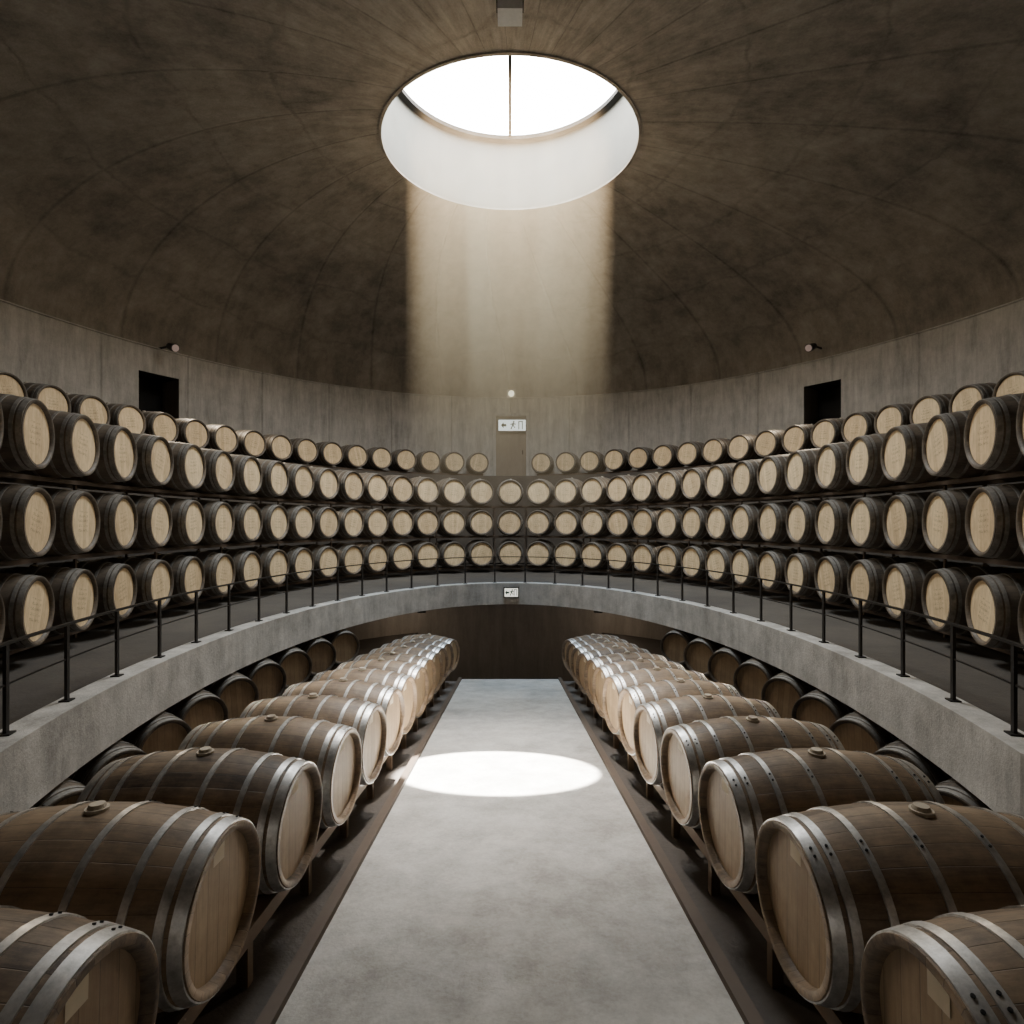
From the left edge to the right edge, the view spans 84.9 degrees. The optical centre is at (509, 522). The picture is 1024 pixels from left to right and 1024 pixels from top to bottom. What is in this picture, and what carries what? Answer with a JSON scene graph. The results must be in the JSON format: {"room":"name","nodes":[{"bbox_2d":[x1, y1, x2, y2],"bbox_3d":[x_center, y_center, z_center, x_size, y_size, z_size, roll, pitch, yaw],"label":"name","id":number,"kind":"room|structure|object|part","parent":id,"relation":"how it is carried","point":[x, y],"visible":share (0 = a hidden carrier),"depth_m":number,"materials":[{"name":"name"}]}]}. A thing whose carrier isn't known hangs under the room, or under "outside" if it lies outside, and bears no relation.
{"room":"wine barrel cellar","nodes":[
{"label":"wine barrel cellar","id":0,"kind":"room"},
{"bbox_2d":[281,633,712,695],"bbox_3d":[0.000,2.780,5.000,13.300,0.200,19.000,0,0,0],"label":"floor","id":1,"kind":"structure","parent":0,"point":[366,645],"depth_m":12.56,"materials":[{"name":"concrete"}]},
{"bbox_2d":[281,664,338,694],"bbox_3d":[-3.672,2.660,7.221,0.997,0.040,7.733,0,0,2],"label":"stand","id":2,"kind":"object","parent":1,"relation":"on","point":[336,665],"visible":0.03,"depth_m":9.65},
{"bbox_2d":[29,778,85,808],"bbox_3d":[-3.746,2.289,4.321,1.000,0.717,0.695,0,0,20],"label":"wine barrel","id":3,"kind":"object","parent":2,"relation":"on","point":[68,791],"visible":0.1,"depth_m":4.17,"materials":[{"name":"brown wood"}]},
{"bbox_2d":[68,739,146,785],"bbox_3d":[-3.861,2.289,5.113,1.000,0.718,0.696,0,0,23],"label":"wine barrel","id":4,"kind":"object","parent":2,"relation":"on","point":[121,749],"visible":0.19,"depth_m":4.83,"materials":[{"name":"brown wood"}]},
{"bbox_2d":[121,711,191,753],"bbox_3d":[-3.928,2.290,5.907,1.000,0.717,0.697,0,0,27],"label":"wine barrel","id":5,"kind":"object","parent":2,"relation":"on","point":[165,731],"visible":0.22,"depth_m":5.67,"materials":[{"name":"brown wood"}]},
{"bbox_2d":[164,689,227,729],"bbox_3d":[-3.950,2.289,6.709,1.000,0.717,0.695,0,0,30],"label":"wine barrel","id":6,"kind":"object","parent":2,"relation":"on","point":[202,706],"visible":0.3,"depth_m":6.46,"materials":[{"name":"brown wood"}]},
{"bbox_2d":[202,671,258,718],"bbox_3d":[-3.927,2.289,7.505,1.007,0.717,0.698,0,0,33],"label":"wine barrel","id":7,"kind":"object","parent":2,"relation":"on","point":[235,689],"visible":0.27,"depth_m":7.25,"materials":[{"name":"brown wood"}]},
{"bbox_2d":[237,657,286,699],"bbox_3d":[-3.858,2.290,8.305,1.000,0.717,0.697,0,0,37],"label":"wine barrel","id":8,"kind":"object","parent":2,"relation":"on","point":[270,679],"visible":0.33,"depth_m":8.03,"materials":[{"name":"brown wood"}]},
{"bbox_2d":[267,646,311,688],"bbox_3d":[-3.743,2.290,9.096,1.000,0.717,0.697,0,1,40],"label":"wine barrel","id":9,"kind":"object","parent":2,"relation":"on","point":[296,663],"visible":0.34,"depth_m":8.80,"materials":[{"name":"brown wood"}]},
{"bbox_2d":[295,636,335,675],"bbox_3d":[-3.579,2.290,9.875,1.000,0.717,0.697,0,1,44],"label":"wine barrel","id":10,"kind":"object","parent":2,"relation":"on","point":[322,653],"visible":0.39,"depth_m":9.56,"materials":[{"name":"brown wood"}]},
{"bbox_2d":[321,628,359,664],"bbox_3d":[-3.359,2.289,10.646,0.696,0.718,1.000,0,0,-42],"label":"wine barrel","id":11,"kind":"object","parent":2,"relation":"on","point":[346,644],"visible":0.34,"depth_m":10.30,"materials":[{"name":"brown wood"}]},
{"bbox_2d":[682,664,713,681],"bbox_3d":[3.672,2.660,7.221,0.997,0.040,7.733,0,0,-2],"label":"stand","id":12,"kind":"object","parent":1,"relation":"on","point":[683,665],"visible":0.05,"depth_m":9.70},
{"bbox_2d":[660,628,698,664],"bbox_3d":[3.359,2.290,10.646,0.697,0.717,1.000,1,1,42],"label":"wine barrel","id":13,"kind":"object","parent":12,"relation":"on","point":[673,644],"visible":0.41,"depth_m":10.31,"materials":[{"name":"brown wood"}]},
{"bbox_2d":[684,636,724,675],"bbox_3d":[3.579,2.289,9.876,1.008,0.718,0.699,0,0,-45],"label":"wine barrel","id":14,"kind":"object","parent":12,"relation":"on","point":[697,653],"visible":0.41,"depth_m":9.56,"materials":[{"name":"brown wood"}]},
{"bbox_2d":[708,646,752,687],"bbox_3d":[3.743,2.289,9.096,1.000,0.717,0.695,0,0,-40],"label":"wine barrel","id":15,"kind":"object","parent":12,"relation":"on","point":[722,664],"visible":0.36,"depth_m":8.80,"materials":[{"name":"brown wood"}]},
{"bbox_2d":[733,657,783,699],"bbox_3d":[3.859,2.290,8.305,1.000,0.717,0.697,0,0,-37],"label":"wine barrel","id":16,"kind":"object","parent":12,"relation":"on","point":[749,679],"visible":0.34,"depth_m":8.03,"materials":[{"name":"brown wood"}]},
{"bbox_2d":[761,671,817,717],"bbox_3d":[3.927,2.289,7.505,1.000,0.717,0.695,0,0,-33],"label":"wine barrel","id":17,"kind":"object","parent":12,"relation":"on","point":[784,689],"visible":0.39,"depth_m":7.25,"materials":[{"name":"brown wood"}]},
{"bbox_2d":[792,689,855,727],"bbox_3d":[3.950,2.289,6.709,1.000,0.718,0.696,0,0,-30],"label":"wine barrel","id":18,"kind":"object","parent":12,"relation":"on","point":[817,706],"visible":0.25,"depth_m":6.46,"materials":[{"name":"brown wood"}]},
{"bbox_2d":[829,711,898,753],"bbox_3d":[3.928,2.289,5.907,1.000,0.718,0.696,0,0,-27],"label":"wine barrel","id":19,"kind":"object","parent":12,"relation":"on","point":[854,730],"visible":0.18,"depth_m":5.66,"materials":[{"name":"brown wood"}]},
{"bbox_2d":[874,739,951,784],"bbox_3d":[3.861,2.290,5.113,1.000,0.717,0.697,0,-1,-23],"label":"wine barrel","id":20,"kind":"object","parent":12,"relation":"on","point":[899,749],"visible":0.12,"depth_m":4.83,"materials":[{"name":"brown wood"}]},
{"bbox_2d":[934,778,992,810],"bbox_3d":[3.746,2.289,4.321,1.000,0.717,0.695,0,0,-20],"label":"wine barrel","id":21,"kind":"object","parent":12,"relation":"on","point":[952,792],"visible":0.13,"depth_m":4.17,"materials":[{"name":"brown wood"}]},
{"bbox_2d":[346,604,673,680],"bbox_3d":[0.000,3.275,9.603,11.200,2.650,9.394,0,0,0],"label":"wall","id":22,"kind":"structure","parent":0,"point":[495,641],"depth_m":14.17,"materials":[{"name":"dark brown wood"}]},
{"bbox_2d":[155,681,864,1023],"bbox_3d":[0.000,2.882,3.550,4.500,2.284,14.300,0,0,0],"label":"floor","id":23,"kind":"structure","parent":0,"point":[276,945],"depth_m":3.05,"materials":[{"name":"concrete"}]},
{"bbox_2d":[157,681,444,1023],"bbox_3d":[-1.500,2.260,5.780,0.730,1.329,9.640,0,0,0],"label":"stand","id":24,"kind":"object","parent":23,"relation":"on","point":[266,905],"visible":0.12,"depth_m":2.61,"materials":[{"name":"brown wood"}]},
{"bbox_2d":[0,905,159,1023],"bbox_3d":[-1.506,1.314,1.332,1.000,0.708,0.686,0,0,-2],"label":"wine barrel","id":25,"kind":"object","parent":24,"relation":"on","point":[60,967],"visible":1,"depth_m":1.39,"materials":[{"name":"brown wood"}]},
{"bbox_2d":[0,800,260,1012],"bbox_3d":[-1.548,1.404,2.082,1.000,0.708,0.685,0,0,0],"label":"wine barrel","id":26,"kind":"object","parent":24,"relation":"on","point":[186,878],"visible":0.79,"depth_m":1.94,"materials":[{"name":"brown wood"}]},
{"bbox_2d":[76,746,322,894],"bbox_3d":[-1.543,1.494,2.831,1.000,0.707,0.686,0,-1,2],"label":"wine barrel","id":27,"kind":"object","parent":24,"relation":"on","point":[281,795],"visible":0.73,"depth_m":2.69,"materials":[{"name":"brown wood"}]},
{"bbox_2d":[178,714,361,828],"bbox_3d":[-1.526,1.584,3.580,1.000,0.707,0.686,0,0,4],"label":"wine barrel","id":28,"kind":"object","parent":24,"relation":"on","point":[335,749],"visible":0.56,"depth_m":3.45,"materials":[{"name":"brown wood"}]},
{"bbox_2d":[239,693,386,785],"bbox_3d":[-1.524,1.674,4.330,1.000,0.707,0.686,0,0,6],"label":"wine barrel","id":29,"kind":"object","parent":24,"relation":"on","point":[368,718],"visible":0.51,"depth_m":4.23,"materials":[{"name":"brown wood"}]},
{"bbox_2d":[282,677,404,756],"bbox_3d":[-1.523,1.763,5.079,1.000,0.708,0.685,0,0,7],"label":"wine barrel","id":30,"kind":"object","parent":24,"relation":"on","point":[390,698],"visible":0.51,"depth_m":4.99,"materials":[{"name":"brown wood"}]},
{"bbox_2d":[311,667,416,733],"bbox_3d":[-1.533,1.853,5.829,1.000,0.708,0.686,0,0,9],"label":"wine barrel","id":31,"kind":"object","parent":24,"relation":"on","point":[405,683],"visible":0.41,"depth_m":5.76,"materials":[{"name":"brown wood"}]},
{"bbox_2d":[337,658,428,717],"bbox_3d":[-1.520,1.944,6.578,1.000,0.708,0.686,0,0,11],"label":"wine barrel","id":32,"kind":"object","parent":24,"relation":"on","point":[419,673],"visible":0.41,"depth_m":6.51,"materials":[{"name":"brown wood"}]},
{"bbox_2d":[353,651,435,704],"bbox_3d":[-1.534,2.033,7.327,1.000,0.708,0.685,0,0,13],"label":"wine barrel","id":33,"kind":"object","parent":24,"relation":"on","point":[429,665],"visible":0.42,"depth_m":7.28,"materials":[{"name":"brown wood"}]},
{"bbox_2d":[369,645,443,693],"bbox_3d":[-1.529,2.124,8.076,1.000,0.707,0.686,0,-1,15],"label":"wine barrel","id":34,"kind":"object","parent":24,"relation":"on","point":[436,657],"visible":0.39,"depth_m":8.03,"materials":[{"name":"brown wood"}]},
{"bbox_2d":[381,641,448,683],"bbox_3d":[-1.539,2.213,8.825,1.000,0.708,0.685,0,0,17],"label":"wine barrel","id":35,"kind":"object","parent":24,"relation":"on","point":[442,651],"visible":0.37,"depth_m":8.79,"materials":[{"name":"brown wood"}]},
{"bbox_2d":[392,637,453,677],"bbox_3d":[-1.530,2.304,9.574,1.000,0.707,0.686,0,-1,18],"label":"wine barrel","id":36,"kind":"object","parent":24,"relation":"on","point":[447,646],"visible":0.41,"depth_m":9.54,"materials":[{"name":"brown wood"}]},
{"bbox_2d":[402,633,459,671],"bbox_3d":[-1.500,2.393,10.323,1.000,0.708,0.686,0,0,20],"label":"wine barrel","id":37,"kind":"object","parent":24,"relation":"on","point":[454,643],"visible":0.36,"depth_m":10.28,"materials":[{"name":"brown wood"}]},
{"bbox_2d":[575,682,862,1023],"bbox_3d":[1.500,2.260,5.780,0.730,1.329,9.640,0,0,0],"label":"stand","id":38,"kind":"object","parent":23,"relation":"on","point":[750,903],"visible":0.15,"depth_m":2.70,"materials":[{"name":"brown wood"}]},
{"bbox_2d":[562,634,618,669],"bbox_3d":[1.529,2.393,10.323,1.000,0.708,0.686,0,0,-20],"label":"wine barrel","id":39,"kind":"object","parent":38,"relation":"on","point":[567,642],"visible":0.26,"depth_m":10.28,"materials":[{"name":"brown wood"}]},
{"bbox_2d":[566,637,627,676],"bbox_3d":[1.525,2.304,9.574,1.000,0.707,0.686,0,1,-18],"label":"wine barrel","id":40,"kind":"object","parent":38,"relation":"on","point":[571,646],"visible":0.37,"depth_m":9.54,"materials":[{"name":"brown wood"}]},
{"bbox_2d":[570,641,637,683],"bbox_3d":[1.523,2.213,8.825,1.000,0.708,0.686,0,0,-16],"label":"wine barrel","id":41,"kind":"object","parent":38,"relation":"on","point":[576,651],"visible":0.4,"depth_m":8.79,"materials":[{"name":"brown wood"}]},
{"bbox_2d":[576,645,650,693],"bbox_3d":[1.517,2.124,8.076,1.000,0.707,0.686,0,-1,-15],"label":"wine barrel","id":42,"kind":"object","parent":38,"relation":"on","point":[583,657],"visible":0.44,"depth_m":8.02,"materials":[{"name":"brown wood"}]},
{"bbox_2d":[584,651,666,704],"bbox_3d":[1.540,2.034,7.327,1.000,0.707,0.686,0,-1,-13],"label":"wine barrel","id":43,"kind":"object","parent":38,"relation":"on","point":[591,664],"visible":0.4,"depth_m":7.28,"materials":[{"name":"brown wood"}]},
{"bbox_2d":[592,658,684,717],"bbox_3d":[1.532,1.944,6.577,1.000,0.707,0.686,0,1,-11],"label":"wine barrel","id":44,"kind":"object","parent":38,"relation":"on","point":[601,673],"visible":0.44,"depth_m":6.52,"materials":[{"name":"brown wood"}]},
{"bbox_2d":[602,666,707,734],"bbox_3d":[1.529,1.854,5.829,1.000,0.707,0.686,0,-1,-9],"label":"wine barrel","id":45,"kind":"object","parent":38,"relation":"on","point":[613,685],"visible":0.35,"depth_m":5.75,"materials":[{"name":"brown wood"}]},
{"bbox_2d":[617,678,740,755],"bbox_3d":[1.544,1.764,5.079,1.000,0.707,0.686,0,0,-8],"label":"wine barrel","id":46,"kind":"object","parent":38,"relation":"on","point":[630,698],"visible":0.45,"depth_m":5.00,"materials":[{"name":"brown wood"}]},
{"bbox_2d":[633,693,780,786],"bbox_3d":[1.525,1.674,4.330,1.000,0.708,0.686,0,0,-6],"label":"wine barrel","id":47,"kind":"object","parent":38,"relation":"on","point":[652,719],"visible":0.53,"depth_m":4.22,"materials":[{"name":"brown wood"}]},
{"bbox_2d":[660,715,844,828],"bbox_3d":[1.543,1.584,3.580,1.000,0.708,0.685,0,0,-4],"label":"wine barrel","id":48,"kind":"object","parent":38,"relation":"on","point":[686,749],"visible":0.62,"depth_m":3.46,"materials":[{"name":"brown wood"}]},
{"bbox_2d":[698,747,944,893],"bbox_3d":[1.547,1.494,2.831,1.000,0.707,0.686,0,1,-2],"label":"wine barrel","id":49,"kind":"object","parent":38,"relation":"on","point":[738,794],"visible":0.55,"depth_m":2.69,"materials":[{"name":"brown wood"}]},
{"bbox_2d":[755,801,1023,1014],"bbox_3d":[1.531,1.404,2.082,1.000,0.707,0.686,0,-1,0],"label":"wine barrel","id":50,"kind":"object","parent":38,"relation":"on","point":[828,879],"visible":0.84,"depth_m":1.93,"materials":[{"name":"brown wood"}]},
{"bbox_2d":[860,905,1023,1023],"bbox_3d":[1.506,1.314,1.332,1.000,0.708,0.686,0,0,2],"label":"wine barrel","id":51,"kind":"object","parent":38,"relation":"on","point":[953,967],"visible":1,"depth_m":1.39,"materials":[{"name":"brown wood"}]},
{"bbox_2d":[276,679,743,1023],"bbox_3d":[0.000,2.492,3.550,1.900,1.584,14.300,0,0,0],"label":"floor","id":52,"kind":"structure","parent":0,"point":[509,879],"depth_m":3.08,"materials":[{"name":"concrete"}]},
{"bbox_2d":[255,677,461,1023],"bbox_3d":[-0.950,2.342,3.550,0.060,1.354,14.300,0,0,0],"label":"trim","id":53,"kind":"structure","parent":52,"relation":"on","point":[271,1012],"depth_m":2.99,"materials":[{"name":"brown metal"}]},
{"bbox_2d":[558,677,764,1023],"bbox_3d":[0.950,2.342,3.550,0.060,1.354,14.300,0,0,0],"label":"trim","id":54,"kind":"structure","parent":52,"relation":"on","point":[748,1012],"depth_m":2.99,"materials":[{"name":"brown metal"}]},
{"bbox_2d":[0,0,1023,397],"bbox_3d":[0.000,-6.450,9.000,23.697,3.100,26.442,0,0,0],"label":"ceiling","id":55,"kind":"structure","parent":0,"point":[214,180],"depth_m":12.41,"materials":[{"name":"concrete"}]},
{"bbox_2d":[496,0,523,25],"bbox_3d":[0.000,-7.325,7.500,0.370,1.110,0.310,0,0,0],"label":"pendant light","id":56,"kind":"object","parent":55,"relation":"hanging from","point":[509,12],"visible":1,"depth_m":7.44,"materials":[{"name":"beige"}]},
{"bbox_2d":[378,51,641,210],"bbox_3d":[0.000,-8.935,11.900,5.480,1.930,4.820,0,0,0],"label":"skylight","id":57,"kind":"object","parent":55,"relation":"attached to","point":[497,130],"visible":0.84,"depth_m":13.35,"materials":[{"name":"paint"}]},
{"bbox_3d":[0.000,-9.725,11.900,5.340,0.150,4.680,0,0,0],"label":"frame","id":58,"kind":"part","parent":57,"relation":"part of","materials":[{"name":"black metal"}]},
{"bbox_2d":[507,390,515,398],"bbox_3d":[0.050,-5.050,21.885,0.340,0.340,0.210,0,0,0],"label":"wall lamp","id":59,"kind":"object","parent":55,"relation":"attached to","point":[511,394],"visible":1,"depth_m":21.91,"materials":[{"name":"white glass"}]},
{"bbox_2d":[805,343,821,351],"bbox_3d":[9.009,-5.147,16.568,0.807,0.294,0.236,0,0,-36],"label":"wall spotlight","id":60,"kind":"object","parent":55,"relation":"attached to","point":[809,347],"visible":1,"depth_m":16.36,"materials":[{"name":"black metal"}]},
{"bbox_2d":[0,300,1023,475],"bbox_3d":[0.000,-0.150,9.000,23.200,9.500,26.000,0,0,0],"label":"wall","id":61,"kind":"structure","parent":0,"point":[986,347],"depth_m":17.95,"materials":[{"name":"concrete"}]},
{"bbox_2d":[139,370,178,418],"bbox_3d":[-10.281,-3.575,16.005,0.911,1.210,1.176,0,0,29],"label":"window","id":62,"kind":"structure","parent":61,"relation":"in","point":[157,393],"depth_m":16.42,"materials":[{"name":"glass"}]},
{"bbox_2d":[159,343,179,351],"bbox_3d":[-9.553,-4.868,15.670,0.808,0.291,0.237,0,0,32],"label":"wall spotlight","id":63,"kind":"object","parent":61,"relation":"attached to","point":[173,347],"visible":1,"depth_m":15.47,"materials":[{"name":"black metal"}]},
{"bbox_2d":[493,413,528,475],"bbox_3d":[0.040,-2.985,21.840,1.380,2.570,0.200,0,0,0],"label":"door","id":64,"kind":"structure","parent":61,"relation":"in","point":[510,449],"depth_m":21.84,"materials":[{"name":"wood"}]},
{"bbox_2d":[498,419,525,431],"bbox_3d":[0.080,-3.780,21.682,1.100,0.470,0.076,0,0,0],"label":"exit sign","id":65,"kind":"object","parent":64,"relation":"attached to","point":[504,425],"visible":1,"depth_m":21.65,"materials":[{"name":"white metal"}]},
{"bbox_2d":[0,297,1023,398],"bbox_3d":[0.000,-4.900,9.000,23.200,0.030,26.000,0,0,0],"label":"trim","id":66,"kind":"structure","parent":61,"relation":"attached to","point":[1020,299],"depth_m":16.80,"materials":[{"name":"concrete"}]},
{"bbox_2d":[804,379,840,424],"bbox_3d":[9.696,-3.575,16.977,0.911,1.210,1.168,0,0,-33],"label":"window","id":67,"kind":"structure","parent":61,"relation":"in","point":[822,401],"depth_m":17.39,"materials":[{"name":"glass"}]},
{"bbox_2d":[0,563,1023,815],"bbox_3d":[0.000,1.695,9.277,23.200,0.510,25.447,0,0,0],"label":"gallery slab","id":68,"kind":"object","parent":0,"point":[968,740],"visible":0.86,"depth_m":6.46,"materials":[{"name":"grey concrete"}]},
{"bbox_2d":[504,587,518,597],"bbox_3d":[0.030,1.660,13.402,0.370,0.250,0.076,0,0,0],"label":"exit sign","id":69,"kind":"object","parent":68,"relation":"attached to","point":[509,592],"visible":1,"depth_m":13.37,"materials":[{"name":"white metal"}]},
{"bbox_2d":[0,466,1023,567],"bbox_3d":[0.000,-0.130,9.000,23.200,3.140,26.000,0,0,0],"label":"racks","id":70,"kind":"object","parent":68,"relation":"on","point":[494,481],"visible":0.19,"depth_m":19.15,"materials":[{"name":"black metal"}]},
{"bbox_2d":[0,370,1023,475],"bbox_3d":[0.000,-2.162,12.977,19.208,0.925,16.936,0,0,0],"label":"wine barrels","id":71,"kind":"object","parent":70,"relation":"on","point":[304,451],"visible":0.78,"depth_m":15.24,"materials":[{"name":"brown wood"}]},
{"bbox_3d":[0.000,-1.745,13.557,18.859,0.090,15.379,0,0,0],"label":"rack frame","id":72,"kind":"part","parent":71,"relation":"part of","materials":[{"name":"brown metal"}]},
{"bbox_2d":[0,392,1023,659],"bbox_3d":[-0.002,0.038,10.226,12.712,2.805,15.370,0,0,0],"label":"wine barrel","id":73,"kind":"object","parent":68,"relation":"on","point":[983,444],"visible":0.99,"depth_m":8.88,"materials":[{"name":"brown wood"}]},
{"bbox_2d":[0,556,1023,736],"bbox_3d":[0.000,1.125,7.982,7.640,0.629,11.251,0,0,0],"label":"gallery railing","id":74,"kind":"object","parent":68,"relation":"on","point":[5,645],"depth_m":5.46,"materials":[{"name":"black metal"}]}
]}

